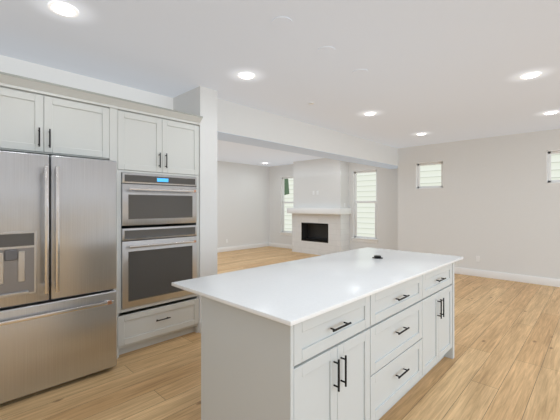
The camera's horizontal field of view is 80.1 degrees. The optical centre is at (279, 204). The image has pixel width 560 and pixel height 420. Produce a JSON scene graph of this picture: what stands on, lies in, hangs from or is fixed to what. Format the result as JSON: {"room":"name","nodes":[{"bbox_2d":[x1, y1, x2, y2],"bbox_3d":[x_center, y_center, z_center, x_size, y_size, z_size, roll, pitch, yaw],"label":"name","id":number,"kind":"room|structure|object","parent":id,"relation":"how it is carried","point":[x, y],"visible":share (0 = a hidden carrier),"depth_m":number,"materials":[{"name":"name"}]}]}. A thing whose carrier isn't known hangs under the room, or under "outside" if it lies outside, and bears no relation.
{"room":"kitchen and living room","nodes":[
{"label":"kitchen and living room","id":0,"kind":"room"},
{"bbox_2d":[0,55,172,109],"bbox_3d":[-2.978,0.050,2.487,0.140,2.740,4.640,0,0,44],"label":"wall","id":1,"kind":"structure","parent":0,"point":[14,66],"depth_m":3.37,"materials":[{"name":"paint"}]},
{"bbox_2d":[114,224,198,311],"bbox_3d":[-1.363,0.595,3.546,0.483,0.740,0.792,0,0,44],"label":"wall oven","id":2,"kind":"object","parent":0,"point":[156,256],"depth_m":3.32,"materials":[{"name":"metal"}]},
{"bbox_2d":[117,168,198,227],"bbox_3d":[-1.363,-0.069,3.546,0.483,0.517,0.792,0,0,44],"label":"speed oven","id":3,"kind":"object","parent":0,"relation":"attached to","point":[144,197],"depth_m":3.33,"materials":[{"name":"metal"}]},
{"bbox_2d":[217,161,268,247],"bbox_3d":[-3.602,0.050,8.247,0.140,2.740,9.140,0,0,44],"label":"wall","id":4,"kind":"structure","parent":0,"point":[242,204],"depth_m":10.64,"materials":[{"name":"paint"}]},
{"bbox_2d":[217,242,268,252],"bbox_3d":[-3.498,1.353,8.243,0.016,0.135,9.000,0,0,44],"label":"baseboard","id":5,"kind":"structure","parent":4,"relation":"attached to","point":[234,248],"depth_m":10.59,"materials":[{"name":"white wood"}]},
{"bbox_2d":[0,246,559,419],"bbox_3d":[1.118,1.470,2.813,15.500,0.100,12.000,0,0,44],"label":"floor","id":6,"kind":"structure","parent":0,"point":[503,363],"depth_m":2.77,"materials":[{"name":"brown wood"}]},
{"bbox_2d":[0,150,116,403],"bbox_3d":[-1.990,0.520,2.763,0.836,1.800,0.966,0,0,44],"label":"refrigerator","id":7,"kind":"object","parent":6,"relation":"on","point":[58,269],"visible":1,"depth_m":2.53,"materials":[{"name":"silver metal"}]},
{"bbox_2d":[173,86,216,332],"bbox_3d":[-1.071,0.050,4.030,0.740,2.740,0.230,0,0,44],"label":"column","id":8,"kind":"structure","parent":6,"relation":"on","point":[200,101],"depth_m":3.77,"materials":[{"name":"paint"}]},
{"bbox_2d":[287,208,351,254],"bbox_3d":[1.093,0.752,9.653,1.900,1.335,0.590,0,0,44],"label":"fireplace","id":9,"kind":"object","parent":6,"relation":"on","point":[320,231],"visible":0.98,"depth_m":9.46,"materials":[{"name":"tile"}]},
{"bbox_2d":[201,259,459,419],"bbox_3d":[0.591,0.971,2.523,0.746,0.898,2.270,0,0,44],"label":"kitchen island","id":10,"kind":"object","parent":6,"relation":"on","point":[366,333],"depth_m":1.84,"materials":[{"name":"paint"}]},
{"bbox_2d":[172,247,462,326],"bbox_3d":[0.536,0.511,2.686,1.040,0.022,2.490,0,0,44],"label":"island countertop","id":11,"kind":"structure","parent":10,"relation":"on","point":[285,293],"depth_m":2.18,"materials":[{"name":"white stone"}]},
{"bbox_2d":[0,0,559,166],"bbox_3d":[1.118,-1.370,2.813,15.500,0.100,12.000,0,0,44],"label":"ceiling","id":12,"kind":"structure","parent":0,"point":[442,69],"depth_m":2.96,"materials":[{"name":"paint"}]},
{"bbox_2d":[20,0,103,27],"bbox_3d":[-1.454,-1.314,2.238,0.480,0.011,0.480,0,0,44],"label":"recessed light","id":13,"kind":"object","parent":12,"relation":"in","point":[81,13],"visible":1,"depth_m":2.27,"materials":[{"name":"white plastic"}]},
{"bbox_2d":[222,66,269,83],"bbox_3d":[-0.342,-1.314,3.389,0.480,0.011,0.480,0,0,44],"label":"recessed light","id":14,"kind":"object","parent":12,"relation":"in","point":[246,74],"visible":1,"depth_m":3.37,"materials":[{"name":"white plastic"}]},
{"bbox_2d":[272,16,291,28],"bbox_3d":[0.015,-1.317,2.405,0.150,0.006,0.150,0,0,44],"label":"ceiling plate","id":15,"kind":"object","parent":12,"relation":"attached to","point":[281,22],"visible":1,"depth_m":2.40,"materials":[{"name":"paint"}]},
{"bbox_2d":[217,98,397,165],"bbox_3d":[0.952,-1.117,6.219,0.430,0.406,5.730,0,0,44],"label":"beam","id":16,"kind":"structure","parent":12,"relation":"attached to","point":[238,119],"depth_m":5.14,"materials":[{"name":"paint"}]},
{"bbox_2d":[217,131,397,168],"bbox_3d":[0.952,-0.912,6.219,0.430,0.004,5.730,0,0,44],"label":"soffit","id":17,"kind":"structure","parent":16,"relation":"attached to","point":[228,137],"depth_m":5.46,"materials":[{"name":"paint"}]},
{"bbox_2d":[318,46,334,54],"bbox_3d":[0.396,-1.317,2.843,0.150,0.006,0.150,0,0,44],"label":"ceiling plate","id":18,"kind":"object","parent":12,"relation":"attached to","point":[327,50],"visible":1,"depth_m":2.83,"materials":[{"name":"paint"}]},
{"bbox_2d":[353,69,367,74],"bbox_3d":[0.798,-1.317,3.303,0.150,0.006,0.150,0,0,44],"label":"ceiling plate","id":19,"kind":"object","parent":12,"relation":"attached to","point":[360,72],"visible":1,"depth_m":3.30,"materials":[{"name":"paint"}]},
{"bbox_2d":[353,109,386,117],"bbox_3d":[1.295,-1.314,4.796,0.480,0.011,0.480,0,0,44],"label":"recessed light","id":20,"kind":"object","parent":12,"relation":"in","point":[367,113],"visible":1,"depth_m":4.76,"materials":[{"name":"white plastic"}]},
{"bbox_2d":[408,131,435,135],"bbox_3d":[2.615,-1.314,6.163,0.480,0.011,0.480,0,0,44],"label":"recessed light","id":21,"kind":"object","parent":12,"relation":"in","point":[421,133],"visible":1,"depth_m":6.14,"materials":[{"name":"white plastic"}]},
{"bbox_2d":[502,65,559,83],"bbox_3d":[2.543,-1.314,3.382,0.480,0.011,0.480,0,0,44],"label":"recessed light","id":22,"kind":"object","parent":12,"relation":"in","point":[531,74],"visible":1,"depth_m":3.37,"materials":[{"name":"white plastic"}]},
{"bbox_2d":[530,108,559,116],"bbox_3d":[3.863,-1.314,4.749,0.480,0.011,0.480,0,0,44],"label":"recessed light","id":23,"kind":"object","parent":12,"relation":"in","point":[549,112],"visible":1,"depth_m":4.76,"materials":[{"name":"white plastic"}]},
{"bbox_2d":[293,158,348,207],"bbox_3d":[1.167,0.050,9.730,1.700,2.740,0.420,0,0,44],"label":"wall","id":24,"kind":"structure","parent":0,"point":[327,179],"depth_m":9.43,"materials":[{"name":"paint"}]},
{"bbox_2d":[269,162,397,249],"bbox_3d":[1.358,0.050,9.907,4.970,2.740,0.140,0,0,44],"label":"wall","id":25,"kind":"structure","parent":0,"point":[387,208],"depth_m":8.77,"materials":[{"name":"paint"}]},
{"bbox_2d":[269,242,291,248],"bbox_3d":[0.149,1.353,10.966,1.480,0.135,0.016,0,0,44],"label":"baseboard","id":26,"kind":"structure","parent":25,"relation":"attached to","point":[287,246],"depth_m":11.08,"materials":[{"name":"white wood"}]},
{"bbox_2d":[279,176,292,235],"bbox_3d":[0.330,0.031,10.872,0.800,1.922,0.180,0,0,44],"label":"window","id":27,"kind":"structure","parent":25,"relation":"in","point":[283,232],"depth_m":11.09,"materials":[{"name":"white plastic"}]},
{"bbox_2d":[351,169,377,242],"bbox_3d":[2.305,0.031,8.965,0.790,1.922,0.180,0,0,44],"label":"window","id":28,"kind":"structure","parent":25,"relation":"in","point":[355,237],"depth_m":9.08,"materials":[{"name":"white plastic"}]},
{"bbox_2d":[398,129,559,278],"bbox_3d":[6.237,0.050,4.501,9.560,2.740,0.140,0,0,44],"label":"wall","id":29,"kind":"structure","parent":0,"point":[493,203],"depth_m":6.50,"materials":[{"name":"paint"}]},
{"bbox_2d":[416,161,442,188],"bbox_3d":[3.309,-0.650,7.328,0.580,0.580,0.139,0,0,44],"label":"kitchen window","id":30,"kind":"structure","parent":29,"relation":"in","point":[418,180],"depth_m":7.37,"materials":[{"name":"white plastic"}]},
{"bbox_2d":[454,267,559,286],"bbox_3d":[6.132,1.353,4.493,9.420,0.135,0.016,0,0,44],"label":"baseboard","id":31,"kind":"structure","parent":29,"relation":"attached to","point":[515,277],"depth_m":6.25,"materials":[{"name":"white wood"}]},
{"bbox_2d":[546,149,559,182],"bbox_3d":[4.971,-0.670,5.724,0.600,0.580,0.139,0,0,44],"label":"kitchen window","id":32,"kind":"structure","parent":29,"relation":"in","point":[548,165],"depth_m":5.89,"materials":[{"name":"white plastic"}]},
{"label":"outside","id":33,"kind":"structure","parent":0,"visible":0},
{"bbox_2d":[284,154,559,236],"bbox_3d":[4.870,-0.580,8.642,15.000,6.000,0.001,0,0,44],"label":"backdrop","id":34,"kind":"structure","parent":33,"point":[369,214],"depth_m":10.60,"materials":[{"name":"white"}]},
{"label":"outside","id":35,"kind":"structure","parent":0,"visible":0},
{"bbox_2d":[284,179,288,194],"bbox_3d":[0.135,-0.805,13.146,0.630,0.950,0.001,0,0,44],"label":"foliage","id":36,"kind":"object","parent":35,"point":[286,189],"depth_m":13.03,"materials":[{"name":"green plant"}]}
]}

